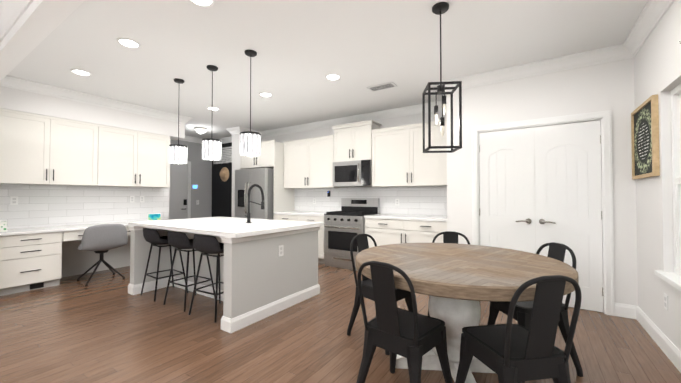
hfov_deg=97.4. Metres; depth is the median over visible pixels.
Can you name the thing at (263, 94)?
recessed light
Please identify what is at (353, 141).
upper cabinet
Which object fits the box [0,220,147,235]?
countertop
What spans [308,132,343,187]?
upper cabinet
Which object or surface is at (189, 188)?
door frame
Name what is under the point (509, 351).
dining chair
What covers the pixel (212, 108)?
recessed light
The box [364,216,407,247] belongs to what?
base cabinet
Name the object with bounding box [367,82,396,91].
ceiling vent
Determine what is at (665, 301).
wall outlet
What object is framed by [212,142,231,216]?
front door
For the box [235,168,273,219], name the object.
fridge
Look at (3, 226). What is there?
tissue box
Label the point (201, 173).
wall
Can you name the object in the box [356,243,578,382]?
dining table
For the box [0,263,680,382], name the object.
floor
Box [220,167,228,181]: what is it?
wreath
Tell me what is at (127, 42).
recessed light
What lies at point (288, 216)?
base cabinet
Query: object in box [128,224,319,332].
kitchen island
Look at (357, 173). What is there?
microwave
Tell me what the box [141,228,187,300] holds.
bar stool
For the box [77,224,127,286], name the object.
desk chair
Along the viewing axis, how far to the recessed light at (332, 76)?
3.80 m
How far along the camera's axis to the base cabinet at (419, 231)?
4.34 m
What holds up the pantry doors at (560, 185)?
in the wall at (623, 89)
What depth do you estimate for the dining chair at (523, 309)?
2.07 m
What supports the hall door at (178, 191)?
attached to the door frame
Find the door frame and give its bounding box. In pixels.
[177,161,190,217]
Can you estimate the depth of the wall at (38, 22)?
2.30 m
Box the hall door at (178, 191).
[169,163,187,219]
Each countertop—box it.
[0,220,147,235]
[128,220,299,239]
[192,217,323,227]
[292,212,325,215]
[376,212,446,219]
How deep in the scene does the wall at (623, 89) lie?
3.08 m
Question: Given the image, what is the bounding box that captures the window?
[671,83,680,275]
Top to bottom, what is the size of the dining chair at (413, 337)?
0.869 m
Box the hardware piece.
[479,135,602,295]
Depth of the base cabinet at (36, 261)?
3.83 m
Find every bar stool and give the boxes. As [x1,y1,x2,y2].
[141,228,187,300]
[163,231,214,311]
[189,234,223,321]
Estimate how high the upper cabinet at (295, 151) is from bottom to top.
0.975 m
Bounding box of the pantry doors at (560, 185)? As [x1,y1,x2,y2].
[479,120,602,311]
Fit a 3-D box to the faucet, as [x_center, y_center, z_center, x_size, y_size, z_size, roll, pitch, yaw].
[-1.149,0.329,3.703,0.100,0.120,0.060,-1,-1,33]
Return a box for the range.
[324,198,379,269]
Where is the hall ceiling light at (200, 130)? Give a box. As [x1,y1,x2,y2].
[195,127,206,134]
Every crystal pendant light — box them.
[169,78,187,163]
[202,65,221,160]
[240,49,260,156]
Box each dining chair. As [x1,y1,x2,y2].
[347,234,412,354]
[356,261,452,382]
[428,231,469,315]
[455,275,581,382]
[487,242,582,382]
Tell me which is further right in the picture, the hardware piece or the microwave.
the hardware piece
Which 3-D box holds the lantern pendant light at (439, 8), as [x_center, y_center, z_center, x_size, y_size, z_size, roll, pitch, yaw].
[0.803,-0.904,2.395,0.246,1.156,0.246,0,-1,5]
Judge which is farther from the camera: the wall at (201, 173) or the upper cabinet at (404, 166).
the wall at (201, 173)
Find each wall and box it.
[0,0,84,80]
[0,0,680,350]
[170,140,211,217]
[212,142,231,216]
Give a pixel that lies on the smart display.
(153, 216)
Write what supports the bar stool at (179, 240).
on the floor
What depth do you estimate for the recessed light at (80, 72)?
3.66 m
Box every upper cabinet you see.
[0,108,103,187]
[104,125,169,187]
[240,140,283,171]
[284,138,307,187]
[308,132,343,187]
[332,120,379,161]
[372,124,415,187]
[412,120,446,187]
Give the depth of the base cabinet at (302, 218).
5.40 m
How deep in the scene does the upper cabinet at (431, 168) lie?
4.59 m
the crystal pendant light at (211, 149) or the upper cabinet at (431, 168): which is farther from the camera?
the upper cabinet at (431, 168)
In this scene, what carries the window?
in the wall at (623, 89)
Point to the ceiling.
(302, 48)
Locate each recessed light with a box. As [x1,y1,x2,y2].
[70,69,91,75]
[116,38,140,47]
[189,0,214,6]
[207,107,218,109]
[259,92,272,96]
[325,74,340,79]
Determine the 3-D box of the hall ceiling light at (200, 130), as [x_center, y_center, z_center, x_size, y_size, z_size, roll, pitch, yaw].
[-3.119,-1.340,6.681,0.260,0.138,0.260,-1,-1,33]
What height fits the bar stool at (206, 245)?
0.838 m
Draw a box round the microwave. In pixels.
[333,160,371,186]
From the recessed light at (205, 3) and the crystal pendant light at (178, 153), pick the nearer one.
the recessed light at (205, 3)
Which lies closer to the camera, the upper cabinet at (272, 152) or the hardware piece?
the hardware piece
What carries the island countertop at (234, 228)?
on the kitchen island
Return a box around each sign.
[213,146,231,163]
[631,94,659,179]
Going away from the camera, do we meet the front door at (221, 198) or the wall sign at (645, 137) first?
the wall sign at (645, 137)
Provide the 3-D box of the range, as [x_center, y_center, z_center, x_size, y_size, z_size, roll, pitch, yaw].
[0.192,0.713,5.305,0.767,1.185,0.705,-1,-1,33]
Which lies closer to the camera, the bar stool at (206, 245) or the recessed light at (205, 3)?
the recessed light at (205, 3)
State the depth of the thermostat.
7.76 m
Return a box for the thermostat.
[191,184,198,204]
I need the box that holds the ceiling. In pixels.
[7,0,647,138]
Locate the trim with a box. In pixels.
[0,0,680,372]
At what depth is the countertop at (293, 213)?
5.61 m
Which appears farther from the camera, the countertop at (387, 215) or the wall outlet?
the countertop at (387, 215)
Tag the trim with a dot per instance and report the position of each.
(630, 46)
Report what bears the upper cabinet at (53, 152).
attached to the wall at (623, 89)
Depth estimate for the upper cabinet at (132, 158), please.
5.05 m
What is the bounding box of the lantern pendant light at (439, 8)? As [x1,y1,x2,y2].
[422,2,461,152]
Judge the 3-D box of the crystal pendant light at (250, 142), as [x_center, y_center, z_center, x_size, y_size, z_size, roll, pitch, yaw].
[-0.947,-0.925,3.152,0.216,1.088,0.216,-1,-1,33]
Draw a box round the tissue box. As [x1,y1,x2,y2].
[0,220,6,231]
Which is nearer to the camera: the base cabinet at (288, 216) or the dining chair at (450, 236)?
the dining chair at (450, 236)
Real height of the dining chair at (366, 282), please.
0.869 m
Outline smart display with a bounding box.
[147,213,160,220]
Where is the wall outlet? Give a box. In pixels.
[664,293,667,310]
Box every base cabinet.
[0,232,63,295]
[273,212,299,220]
[300,216,324,263]
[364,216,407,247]
[408,220,446,242]

